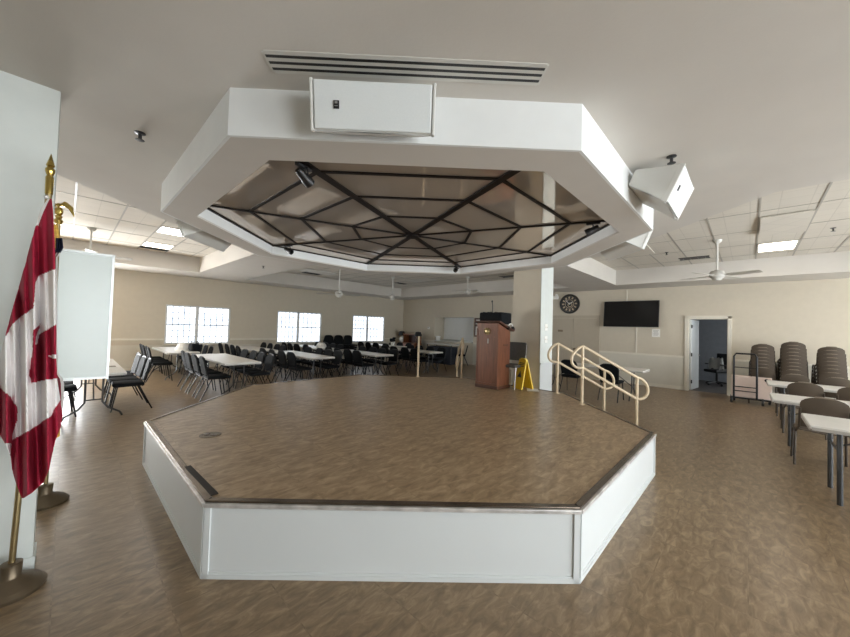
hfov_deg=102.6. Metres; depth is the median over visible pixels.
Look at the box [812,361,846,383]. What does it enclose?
plastic chair
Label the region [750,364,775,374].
plastic chair
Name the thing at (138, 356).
banquet chair
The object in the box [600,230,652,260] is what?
loudspeaker
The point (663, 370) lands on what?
wainscoting
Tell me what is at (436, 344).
serving table
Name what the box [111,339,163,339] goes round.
trim
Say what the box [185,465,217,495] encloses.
floor vent
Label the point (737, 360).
trim
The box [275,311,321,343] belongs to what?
window
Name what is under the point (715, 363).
jacket
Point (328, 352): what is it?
banquet chair
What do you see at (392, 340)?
potted plant
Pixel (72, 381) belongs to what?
banquet chair
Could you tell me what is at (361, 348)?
banquet chair
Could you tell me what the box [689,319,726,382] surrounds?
wall
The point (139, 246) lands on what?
ceiling vent
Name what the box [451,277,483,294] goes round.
ceiling fan
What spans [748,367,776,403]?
plastic chair
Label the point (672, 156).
sprinkler
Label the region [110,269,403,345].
wall
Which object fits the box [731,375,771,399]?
table
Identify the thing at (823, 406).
plastic chair
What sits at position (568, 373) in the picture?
banquet chair
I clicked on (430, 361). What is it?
storage bin
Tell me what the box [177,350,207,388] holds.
banquet chair
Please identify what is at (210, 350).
banquet chair
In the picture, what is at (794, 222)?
tile
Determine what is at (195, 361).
banquet chair
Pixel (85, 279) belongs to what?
whiteboard
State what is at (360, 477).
stage
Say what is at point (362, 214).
mirror
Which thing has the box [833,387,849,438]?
plastic chair
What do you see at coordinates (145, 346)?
banquet chair
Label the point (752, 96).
ceiling
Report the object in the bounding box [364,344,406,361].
folding table
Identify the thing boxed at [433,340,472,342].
countertop
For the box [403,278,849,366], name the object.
wall
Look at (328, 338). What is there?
banquet chair
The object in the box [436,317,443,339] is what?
wall
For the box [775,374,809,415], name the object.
plastic chair
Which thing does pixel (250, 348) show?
folding table
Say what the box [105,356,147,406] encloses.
banquet chair
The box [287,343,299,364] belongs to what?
banquet chair
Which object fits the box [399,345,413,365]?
banquet chair
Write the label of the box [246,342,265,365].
banquet chair
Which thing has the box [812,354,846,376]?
plastic chair
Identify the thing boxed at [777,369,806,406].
plastic chair
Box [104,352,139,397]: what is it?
banquet chair
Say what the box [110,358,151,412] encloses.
banquet chair
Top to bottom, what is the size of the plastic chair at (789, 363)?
0.899 m
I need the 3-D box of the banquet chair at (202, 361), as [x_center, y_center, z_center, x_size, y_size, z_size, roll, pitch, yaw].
[-4.342,1.203,7.003,0.438,0.878,0.559,0,-2,45]
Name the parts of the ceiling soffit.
spotlight, ceiling canopy, spotlight, spotlight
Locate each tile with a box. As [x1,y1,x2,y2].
[625,244,654,255]
[759,210,814,236]
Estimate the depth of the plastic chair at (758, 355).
8.05 m
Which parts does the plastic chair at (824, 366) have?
backrest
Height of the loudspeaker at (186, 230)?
0.352 m
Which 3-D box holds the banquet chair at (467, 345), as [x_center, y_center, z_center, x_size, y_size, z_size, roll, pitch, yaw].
[1.596,1.592,14.708,0.559,0.878,0.438,2,-2,8]
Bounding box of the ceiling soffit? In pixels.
[160,87,652,276]
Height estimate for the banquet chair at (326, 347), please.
0.878 m
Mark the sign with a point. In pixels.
(523, 375)
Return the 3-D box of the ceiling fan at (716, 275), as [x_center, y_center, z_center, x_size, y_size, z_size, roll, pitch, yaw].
[5.681,-1.129,6.621,1.032,0.800,1.032,1,-2,24]
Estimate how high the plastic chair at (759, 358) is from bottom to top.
0.899 m
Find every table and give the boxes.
[61,359,126,422]
[152,347,199,379]
[196,353,260,394]
[229,345,277,371]
[273,350,334,378]
[292,345,333,368]
[333,349,393,374]
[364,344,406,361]
[388,348,442,372]
[426,343,460,364]
[552,361,649,400]
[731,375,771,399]
[766,380,843,419]
[770,393,849,446]
[801,413,849,505]
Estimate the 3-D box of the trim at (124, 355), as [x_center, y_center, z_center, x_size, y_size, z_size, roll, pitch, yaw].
[-5.393,1.350,13.864,0.012,0.680,12.070,0,-2,44]
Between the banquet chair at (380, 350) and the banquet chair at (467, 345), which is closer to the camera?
the banquet chair at (380, 350)
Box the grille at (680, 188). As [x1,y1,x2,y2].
[667,166,693,217]
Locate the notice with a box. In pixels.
[652,329,659,336]
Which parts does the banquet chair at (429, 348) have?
backrest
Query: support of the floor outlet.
on the stage
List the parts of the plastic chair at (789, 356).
backrest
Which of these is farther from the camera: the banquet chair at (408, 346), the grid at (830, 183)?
the banquet chair at (408, 346)
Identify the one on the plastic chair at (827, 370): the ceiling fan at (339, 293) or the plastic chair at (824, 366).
the plastic chair at (824, 366)
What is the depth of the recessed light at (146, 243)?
8.62 m
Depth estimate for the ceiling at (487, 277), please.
12.98 m
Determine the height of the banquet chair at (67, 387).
0.878 m
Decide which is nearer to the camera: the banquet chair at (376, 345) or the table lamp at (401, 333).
the banquet chair at (376, 345)
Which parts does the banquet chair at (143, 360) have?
leg, seat, backrest, frame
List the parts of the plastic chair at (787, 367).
backrest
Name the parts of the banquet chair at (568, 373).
backrest, seat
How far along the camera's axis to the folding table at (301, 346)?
12.59 m
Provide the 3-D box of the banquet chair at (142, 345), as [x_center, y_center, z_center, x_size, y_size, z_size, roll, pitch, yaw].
[-7.684,1.171,9.604,0.438,0.878,0.559,0,-2,45]
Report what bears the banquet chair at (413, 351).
on the floor
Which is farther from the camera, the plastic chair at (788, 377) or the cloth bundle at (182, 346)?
the cloth bundle at (182, 346)
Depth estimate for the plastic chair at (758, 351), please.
8.07 m
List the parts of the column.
panel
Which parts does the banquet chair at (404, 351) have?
backrest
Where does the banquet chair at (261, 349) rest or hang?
on the floor
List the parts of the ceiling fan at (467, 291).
motor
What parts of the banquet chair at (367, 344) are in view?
backrest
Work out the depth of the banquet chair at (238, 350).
10.17 m
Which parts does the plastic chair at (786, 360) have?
backrest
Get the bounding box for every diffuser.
[144,242,172,248]
[410,279,433,281]
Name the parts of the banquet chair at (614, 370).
backrest, frame, seat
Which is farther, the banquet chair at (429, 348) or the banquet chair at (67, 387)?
the banquet chair at (429, 348)
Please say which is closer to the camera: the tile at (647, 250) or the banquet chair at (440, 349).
the tile at (647, 250)
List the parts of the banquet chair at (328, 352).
seat, backrest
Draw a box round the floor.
[0,358,849,636]
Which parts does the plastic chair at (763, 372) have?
backrest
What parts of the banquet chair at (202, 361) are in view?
backrest, leg, seat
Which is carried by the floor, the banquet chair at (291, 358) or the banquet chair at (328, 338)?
the banquet chair at (291, 358)
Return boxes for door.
[552,315,599,379]
[684,316,731,395]
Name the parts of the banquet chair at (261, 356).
seat, backrest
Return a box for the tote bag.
[188,341,200,350]
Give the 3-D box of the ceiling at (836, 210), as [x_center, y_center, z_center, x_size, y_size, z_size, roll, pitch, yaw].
[5.478,-1.580,5.927,5.520,0.050,6.460,0,-2,44]
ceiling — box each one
[0,0,849,299]
[54,174,216,257]
[283,265,513,288]
[591,179,849,269]
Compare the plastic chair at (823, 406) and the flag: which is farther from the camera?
the plastic chair at (823, 406)
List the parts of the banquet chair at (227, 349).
backrest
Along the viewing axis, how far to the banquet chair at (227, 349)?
10.93 m
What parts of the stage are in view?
corner trim, trim, panel, corner trim, corner trim, trim, panel, corner trim, corner trim, trim, panel, corner trim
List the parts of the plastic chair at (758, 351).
backrest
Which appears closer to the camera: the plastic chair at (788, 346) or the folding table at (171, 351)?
the plastic chair at (788, 346)
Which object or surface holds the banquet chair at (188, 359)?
on the floor
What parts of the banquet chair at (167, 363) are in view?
seat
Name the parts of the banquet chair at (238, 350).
backrest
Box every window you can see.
[162,304,231,344]
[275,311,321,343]
[352,315,384,342]
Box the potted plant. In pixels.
[390,337,395,345]
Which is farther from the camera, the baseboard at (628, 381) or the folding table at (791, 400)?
the baseboard at (628, 381)
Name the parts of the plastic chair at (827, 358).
backrest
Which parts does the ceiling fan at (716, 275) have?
down rod, motor, blade, blade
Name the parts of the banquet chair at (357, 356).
backrest, seat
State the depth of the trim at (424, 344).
17.07 m
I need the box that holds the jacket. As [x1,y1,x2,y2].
[708,357,723,369]
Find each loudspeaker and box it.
[175,218,230,251]
[309,77,435,136]
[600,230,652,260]
[629,163,693,219]
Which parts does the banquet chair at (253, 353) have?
seat, backrest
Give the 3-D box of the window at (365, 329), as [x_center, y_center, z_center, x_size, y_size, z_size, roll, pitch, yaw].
[-2.727,0.523,16.657,0.190,1.304,2.040,0,-2,44]
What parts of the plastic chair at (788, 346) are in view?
backrest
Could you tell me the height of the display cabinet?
1.245 m
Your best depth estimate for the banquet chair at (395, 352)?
10.60 m
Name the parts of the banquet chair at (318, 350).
seat, backrest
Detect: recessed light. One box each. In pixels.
[141,241,174,249]
[155,226,183,236]
[299,269,337,274]
[757,239,799,252]
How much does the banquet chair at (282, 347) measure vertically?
0.878 m
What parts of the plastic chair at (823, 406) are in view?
leg, leg, frame, seat, backrest, leg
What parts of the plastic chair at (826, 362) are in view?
backrest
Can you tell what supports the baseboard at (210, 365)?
attached to the wall at (140, 299)
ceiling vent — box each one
[139,246,168,251]
[261,49,548,85]
[678,255,709,260]
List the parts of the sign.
panel, panel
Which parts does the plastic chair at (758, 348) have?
backrest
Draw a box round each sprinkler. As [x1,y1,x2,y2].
[134,130,145,141]
[666,154,676,164]
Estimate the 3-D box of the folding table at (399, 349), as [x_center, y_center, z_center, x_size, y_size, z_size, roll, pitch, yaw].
[-0.488,1.536,12.670,2.444,0.737,0.715,0,-2,44]
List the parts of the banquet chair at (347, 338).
backrest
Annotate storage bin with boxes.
[427,345,434,362]
[435,346,447,363]
[443,347,457,364]
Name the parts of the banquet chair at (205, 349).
backrest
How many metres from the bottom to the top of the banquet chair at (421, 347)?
0.878 m
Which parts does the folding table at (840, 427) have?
leg, leg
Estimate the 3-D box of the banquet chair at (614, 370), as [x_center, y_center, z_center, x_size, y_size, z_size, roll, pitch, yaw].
[4.412,1.498,8.071,0.438,0.878,0.559,0,-2,44]
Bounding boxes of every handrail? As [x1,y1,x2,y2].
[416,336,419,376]
[456,337,463,378]
[547,342,614,410]
[570,345,649,424]
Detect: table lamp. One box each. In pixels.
[398,331,404,341]
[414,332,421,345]
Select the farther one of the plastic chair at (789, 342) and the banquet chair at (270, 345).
the banquet chair at (270, 345)
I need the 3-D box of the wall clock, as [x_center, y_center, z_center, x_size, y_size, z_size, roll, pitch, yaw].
[5.184,-0.523,12.218,0.700,0.700,0.050,0,-2,44]
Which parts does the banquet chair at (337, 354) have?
seat, backrest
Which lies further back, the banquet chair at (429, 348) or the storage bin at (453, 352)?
the storage bin at (453, 352)
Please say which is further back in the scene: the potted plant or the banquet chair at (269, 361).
the potted plant
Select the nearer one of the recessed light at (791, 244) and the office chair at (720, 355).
the recessed light at (791, 244)
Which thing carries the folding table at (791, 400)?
on the floor
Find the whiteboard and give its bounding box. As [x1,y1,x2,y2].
[57,249,114,380]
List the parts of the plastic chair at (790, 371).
backrest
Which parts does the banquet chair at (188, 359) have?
backrest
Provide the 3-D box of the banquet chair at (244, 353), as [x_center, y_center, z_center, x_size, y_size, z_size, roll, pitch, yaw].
[-4.925,1.234,8.843,0.438,0.878,0.559,0,-2,41]
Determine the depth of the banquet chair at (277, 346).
11.57 m
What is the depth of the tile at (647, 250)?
7.59 m
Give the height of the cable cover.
0.850 m
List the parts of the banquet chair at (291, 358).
backrest, seat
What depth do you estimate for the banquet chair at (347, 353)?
10.16 m
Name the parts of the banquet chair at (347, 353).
backrest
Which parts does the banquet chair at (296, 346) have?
backrest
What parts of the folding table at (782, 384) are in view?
leg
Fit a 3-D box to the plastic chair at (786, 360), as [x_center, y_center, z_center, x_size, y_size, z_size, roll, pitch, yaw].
[8.524,1.372,7.891,0.494,0.899,0.603,0,-2,44]
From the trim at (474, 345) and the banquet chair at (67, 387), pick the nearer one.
the banquet chair at (67, 387)
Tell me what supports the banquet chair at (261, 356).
on the floor
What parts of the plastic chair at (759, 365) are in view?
backrest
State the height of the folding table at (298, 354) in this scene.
0.737 m
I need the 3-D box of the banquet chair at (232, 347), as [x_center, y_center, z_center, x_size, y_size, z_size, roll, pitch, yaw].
[-5.840,1.257,10.725,0.559,0.878,0.438,3,-2,-45]
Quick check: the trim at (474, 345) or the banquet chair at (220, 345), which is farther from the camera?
the trim at (474, 345)
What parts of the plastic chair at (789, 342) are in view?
backrest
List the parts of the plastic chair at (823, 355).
backrest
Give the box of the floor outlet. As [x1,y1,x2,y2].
[199,432,221,437]
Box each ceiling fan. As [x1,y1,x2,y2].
[83,227,131,260]
[317,269,359,297]
[376,277,408,299]
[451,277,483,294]
[681,239,762,280]
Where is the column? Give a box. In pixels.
[511,267,553,390]
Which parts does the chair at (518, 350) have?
seat, backrest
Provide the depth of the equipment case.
6.50 m
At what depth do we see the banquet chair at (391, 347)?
12.35 m
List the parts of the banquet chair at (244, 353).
backrest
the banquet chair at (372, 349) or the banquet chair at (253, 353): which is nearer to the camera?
the banquet chair at (253, 353)
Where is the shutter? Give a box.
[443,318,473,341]
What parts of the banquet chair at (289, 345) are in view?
backrest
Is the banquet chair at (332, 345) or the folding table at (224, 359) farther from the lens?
the banquet chair at (332, 345)
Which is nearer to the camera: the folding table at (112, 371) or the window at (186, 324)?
the folding table at (112, 371)
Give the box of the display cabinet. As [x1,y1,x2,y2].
[402,334,421,355]
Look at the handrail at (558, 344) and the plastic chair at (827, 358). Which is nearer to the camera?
the handrail at (558, 344)
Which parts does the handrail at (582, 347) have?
post, rail, post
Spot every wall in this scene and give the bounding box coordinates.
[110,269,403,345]
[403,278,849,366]
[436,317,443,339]
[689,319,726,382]
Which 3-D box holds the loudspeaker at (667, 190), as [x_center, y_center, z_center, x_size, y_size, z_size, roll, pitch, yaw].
[2.091,-1.097,3.026,0.422,0.336,0.604,0,-2,44]
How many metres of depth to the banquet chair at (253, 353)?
8.48 m
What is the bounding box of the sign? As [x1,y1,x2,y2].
[513,358,532,389]
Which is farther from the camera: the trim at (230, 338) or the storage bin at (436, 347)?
the storage bin at (436, 347)
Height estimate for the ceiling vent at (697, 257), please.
0.018 m
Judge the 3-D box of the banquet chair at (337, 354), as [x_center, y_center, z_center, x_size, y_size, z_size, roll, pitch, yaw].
[-2.589,1.319,9.340,0.438,0.878,0.559,0,-2,42]
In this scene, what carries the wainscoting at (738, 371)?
attached to the wall at (815, 314)
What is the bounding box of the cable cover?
[635,327,636,352]
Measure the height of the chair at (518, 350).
0.881 m
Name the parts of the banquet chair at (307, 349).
backrest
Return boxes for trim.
[58,182,209,256]
[110,342,400,367]
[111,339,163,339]
[230,338,275,339]
[291,267,513,287]
[421,340,433,356]
[440,317,473,317]
[473,344,511,362]
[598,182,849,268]
[599,351,683,357]
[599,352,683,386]
[732,359,849,368]
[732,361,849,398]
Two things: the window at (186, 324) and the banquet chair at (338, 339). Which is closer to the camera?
the window at (186, 324)
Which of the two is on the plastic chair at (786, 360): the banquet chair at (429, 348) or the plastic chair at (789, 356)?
the plastic chair at (789, 356)
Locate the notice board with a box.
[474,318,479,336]
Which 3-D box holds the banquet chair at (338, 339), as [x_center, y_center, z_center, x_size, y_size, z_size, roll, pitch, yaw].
[-3.639,1.163,14.754,0.559,0.878,0.438,0,-2,44]
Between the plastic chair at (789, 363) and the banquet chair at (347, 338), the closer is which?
the plastic chair at (789, 363)
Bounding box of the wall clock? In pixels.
[560,294,579,313]
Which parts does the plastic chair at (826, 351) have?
backrest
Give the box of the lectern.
[475,321,514,389]
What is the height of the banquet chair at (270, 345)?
0.878 m
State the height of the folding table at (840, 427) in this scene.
0.740 m
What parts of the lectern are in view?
moulding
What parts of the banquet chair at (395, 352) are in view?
seat, backrest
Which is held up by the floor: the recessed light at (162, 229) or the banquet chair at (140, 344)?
the banquet chair at (140, 344)
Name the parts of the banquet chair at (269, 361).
seat, backrest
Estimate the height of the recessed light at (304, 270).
0.016 m
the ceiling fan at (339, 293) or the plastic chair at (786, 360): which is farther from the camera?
the ceiling fan at (339, 293)
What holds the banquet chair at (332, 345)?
on the floor
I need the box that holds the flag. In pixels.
[0,154,62,607]
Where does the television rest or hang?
attached to the wall at (815, 314)
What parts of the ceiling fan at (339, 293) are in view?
motor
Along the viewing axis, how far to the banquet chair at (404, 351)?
11.98 m
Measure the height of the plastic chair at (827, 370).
0.899 m
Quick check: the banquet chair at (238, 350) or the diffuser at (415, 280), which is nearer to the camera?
the banquet chair at (238, 350)
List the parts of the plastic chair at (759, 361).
backrest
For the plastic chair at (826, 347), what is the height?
0.899 m
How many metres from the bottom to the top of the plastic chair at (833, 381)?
0.899 m
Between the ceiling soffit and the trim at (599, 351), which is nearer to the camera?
the ceiling soffit
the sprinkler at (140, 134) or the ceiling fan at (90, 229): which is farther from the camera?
the ceiling fan at (90, 229)
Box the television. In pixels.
[603,300,659,326]
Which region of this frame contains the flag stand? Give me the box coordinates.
[36,201,74,511]
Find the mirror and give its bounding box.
[208,160,607,266]
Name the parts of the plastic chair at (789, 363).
backrest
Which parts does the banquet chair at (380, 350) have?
seat, backrest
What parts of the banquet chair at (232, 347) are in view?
backrest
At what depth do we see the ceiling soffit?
3.12 m
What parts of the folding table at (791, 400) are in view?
leg, leg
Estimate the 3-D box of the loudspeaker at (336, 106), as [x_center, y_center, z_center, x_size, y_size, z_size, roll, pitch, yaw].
[-0.295,-1.193,1.992,0.704,0.270,0.220,2,-2,-1]
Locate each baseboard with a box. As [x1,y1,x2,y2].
[22,542,36,569]
[123,356,367,370]
[599,379,683,389]
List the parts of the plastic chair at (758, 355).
backrest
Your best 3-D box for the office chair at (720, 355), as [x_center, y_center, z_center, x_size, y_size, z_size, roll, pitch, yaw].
[9.478,1.653,11.083,0.594,1.029,0.601,2,-2,-4]
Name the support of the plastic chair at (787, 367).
on the plastic chair at (790, 371)
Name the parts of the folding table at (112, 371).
leg, leg, leg, leg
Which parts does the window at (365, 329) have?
pane, pane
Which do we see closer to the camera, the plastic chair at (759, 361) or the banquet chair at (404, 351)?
the plastic chair at (759, 361)
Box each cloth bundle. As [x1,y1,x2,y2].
[175,343,188,350]
[316,342,325,347]
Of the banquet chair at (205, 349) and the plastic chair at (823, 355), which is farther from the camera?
the banquet chair at (205, 349)
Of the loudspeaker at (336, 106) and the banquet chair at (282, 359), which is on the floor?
the banquet chair at (282, 359)
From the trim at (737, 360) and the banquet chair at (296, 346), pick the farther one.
the banquet chair at (296, 346)
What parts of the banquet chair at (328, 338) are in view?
backrest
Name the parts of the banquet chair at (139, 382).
leg, leg, seat, leg, backrest, frame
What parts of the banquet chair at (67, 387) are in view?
seat, leg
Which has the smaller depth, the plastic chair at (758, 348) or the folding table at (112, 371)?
the folding table at (112, 371)
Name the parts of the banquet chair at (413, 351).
backrest, seat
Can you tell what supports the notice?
attached to the wall at (815, 314)
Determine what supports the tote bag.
on the folding table at (171, 351)
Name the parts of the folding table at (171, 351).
leg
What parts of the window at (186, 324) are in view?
pane, sill, pane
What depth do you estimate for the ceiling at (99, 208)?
6.77 m
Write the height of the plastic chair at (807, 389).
0.899 m
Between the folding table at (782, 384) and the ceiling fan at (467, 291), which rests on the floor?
the folding table at (782, 384)
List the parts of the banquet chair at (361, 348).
backrest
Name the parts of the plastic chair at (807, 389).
leg, leg, backrest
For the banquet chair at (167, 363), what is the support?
on the floor
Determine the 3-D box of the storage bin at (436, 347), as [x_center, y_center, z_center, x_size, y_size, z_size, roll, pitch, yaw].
[0.762,1.638,15.330,0.440,0.760,0.520,0,-2,44]
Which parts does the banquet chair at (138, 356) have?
seat, backrest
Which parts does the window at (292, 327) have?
pane, sill, pane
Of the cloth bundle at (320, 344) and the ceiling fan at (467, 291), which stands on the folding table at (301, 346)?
the cloth bundle at (320, 344)
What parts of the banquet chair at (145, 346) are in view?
seat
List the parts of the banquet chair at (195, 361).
backrest, seat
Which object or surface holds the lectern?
on the stage
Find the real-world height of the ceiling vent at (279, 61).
0.006 m
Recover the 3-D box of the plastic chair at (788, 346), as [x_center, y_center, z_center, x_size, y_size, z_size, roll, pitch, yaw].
[8.617,1.065,7.987,0.494,0.899,0.603,0,-2,44]
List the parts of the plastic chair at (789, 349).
backrest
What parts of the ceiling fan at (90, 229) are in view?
down rod, blade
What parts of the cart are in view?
loop handle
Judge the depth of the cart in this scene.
8.05 m
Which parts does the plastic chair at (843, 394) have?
backrest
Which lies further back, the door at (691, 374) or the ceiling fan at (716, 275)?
the door at (691, 374)
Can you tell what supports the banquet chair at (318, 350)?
on the floor
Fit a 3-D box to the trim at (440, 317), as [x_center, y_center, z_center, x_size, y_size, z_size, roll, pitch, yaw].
[1.625,-0.068,16.241,2.320,0.050,0.630,0,-2,44]
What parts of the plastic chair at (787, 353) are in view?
backrest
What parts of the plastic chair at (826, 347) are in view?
backrest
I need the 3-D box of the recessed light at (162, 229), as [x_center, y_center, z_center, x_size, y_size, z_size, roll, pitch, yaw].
[-5.315,-1.840,7.250,0.670,0.016,0.590,0,-2,44]
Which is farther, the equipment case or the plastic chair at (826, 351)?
the plastic chair at (826, 351)
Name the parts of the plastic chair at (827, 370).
backrest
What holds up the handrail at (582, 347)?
on the floor
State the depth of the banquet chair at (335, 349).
10.55 m
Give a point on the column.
(532, 289)
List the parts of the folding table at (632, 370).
leg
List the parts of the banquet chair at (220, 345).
backrest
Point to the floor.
(728, 536)
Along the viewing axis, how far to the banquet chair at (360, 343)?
15.44 m
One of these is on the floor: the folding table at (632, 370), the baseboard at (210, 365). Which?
the folding table at (632, 370)
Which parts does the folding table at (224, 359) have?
leg, leg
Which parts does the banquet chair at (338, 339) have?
backrest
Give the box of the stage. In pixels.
[142,374,656,583]
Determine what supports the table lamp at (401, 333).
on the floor
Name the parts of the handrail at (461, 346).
post, post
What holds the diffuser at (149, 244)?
attached to the recessed light at (146, 243)
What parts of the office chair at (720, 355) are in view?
seat, backrest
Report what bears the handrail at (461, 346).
on the floor
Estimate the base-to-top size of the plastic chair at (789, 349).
0.899 m
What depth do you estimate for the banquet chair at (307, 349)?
10.53 m
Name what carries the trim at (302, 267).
attached to the ceiling at (487, 277)
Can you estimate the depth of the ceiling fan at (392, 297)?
12.80 m
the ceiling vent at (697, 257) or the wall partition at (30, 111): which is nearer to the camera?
the wall partition at (30, 111)
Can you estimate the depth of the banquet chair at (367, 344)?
15.08 m
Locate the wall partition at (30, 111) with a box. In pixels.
[0,70,60,564]
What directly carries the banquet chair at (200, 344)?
on the floor
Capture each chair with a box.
[63,380,73,411]
[64,384,76,416]
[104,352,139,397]
[104,354,141,399]
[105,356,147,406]
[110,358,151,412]
[139,343,161,372]
[141,344,164,375]
[145,346,168,377]
[145,347,172,382]
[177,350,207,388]
[178,344,202,374]
[180,352,213,392]
[183,345,207,376]
[187,354,221,396]
[188,346,212,378]
[195,356,230,401]
[216,343,236,369]
[220,349,248,384]
[222,343,230,370]
[227,344,249,371]
[229,350,256,387]
[235,345,255,374]
[235,352,264,388]
[244,353,274,386]
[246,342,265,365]
[256,343,272,367]
[257,348,281,379]
[259,344,279,369]
[264,345,285,371]
[266,349,291,382]
[275,350,301,381]
[286,352,311,380]
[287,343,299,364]
[294,344,305,365]
[295,347,311,376]
[301,348,323,378]
[308,349,332,378]
[318,350,341,377]
[323,343,335,364]
[324,335,337,346]
[324,347,344,373]
[331,348,353,375]
[334,335,348,348]
[342,335,357,354]
[342,349,363,374]
[346,346,365,369]
[352,350,373,374]
[357,347,377,372]
[358,341,368,356]
[365,342,373,358]
[365,348,385,374]
[373,342,386,360]
[377,349,398,374]
[380,345,397,368]
[389,346,406,369]
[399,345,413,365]
[399,347,410,372]
[407,346,423,367]
[409,348,427,371]
[420,346,434,369]
[428,347,445,372]
[455,345,467,365]
[506,342,526,389]
[559,359,580,394]
[597,363,623,402]
[704,353,726,386]
[748,344,776,375]
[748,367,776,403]
[749,347,776,369]
[749,350,776,373]
[749,354,776,376]
[749,357,776,379]
[750,360,776,380]
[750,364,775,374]
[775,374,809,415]
[777,341,807,378]
[777,345,807,366]
[777,348,806,369]
[777,352,808,375]
[777,355,808,377]
[777,359,807,380]
[777,366,807,390]
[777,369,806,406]
[779,362,807,380]
[781,382,826,439]
[790,397,849,466]
[811,346,845,383]
[811,350,847,382]
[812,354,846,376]
[812,357,846,383]
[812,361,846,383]
[816,365,847,383]
[817,368,847,383]
[818,372,846,384]
[820,377,849,399]
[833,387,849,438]
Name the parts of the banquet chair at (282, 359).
backrest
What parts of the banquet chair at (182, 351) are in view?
backrest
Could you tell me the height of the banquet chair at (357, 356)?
0.878 m
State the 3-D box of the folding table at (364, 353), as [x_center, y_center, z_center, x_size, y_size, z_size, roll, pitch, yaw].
[-2.077,1.439,10.858,2.444,0.737,0.715,0,-2,44]
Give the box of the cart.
[730,353,773,405]
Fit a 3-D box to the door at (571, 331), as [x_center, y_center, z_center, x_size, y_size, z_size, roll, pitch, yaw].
[5.229,0.978,12.070,1.750,2.175,0.111,0,-2,44]
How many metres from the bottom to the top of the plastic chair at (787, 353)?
0.899 m
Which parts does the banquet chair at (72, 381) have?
seat, leg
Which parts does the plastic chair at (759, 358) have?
backrest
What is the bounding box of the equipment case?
[480,312,510,323]
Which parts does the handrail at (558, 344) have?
post, rail, post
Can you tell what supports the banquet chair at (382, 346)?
on the floor
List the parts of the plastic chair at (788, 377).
backrest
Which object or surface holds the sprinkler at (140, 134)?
attached to the ceiling at (752, 96)
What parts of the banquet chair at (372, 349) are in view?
backrest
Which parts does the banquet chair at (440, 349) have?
seat, backrest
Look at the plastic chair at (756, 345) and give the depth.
8.14 m
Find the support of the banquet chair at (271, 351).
on the floor
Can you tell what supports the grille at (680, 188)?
attached to the loudspeaker at (667, 190)
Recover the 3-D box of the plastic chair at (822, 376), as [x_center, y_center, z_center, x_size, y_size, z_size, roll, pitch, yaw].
[8.861,1.605,7.434,0.494,0.899,0.603,0,-2,44]
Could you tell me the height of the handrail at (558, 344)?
1.386 m
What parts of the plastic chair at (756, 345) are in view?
backrest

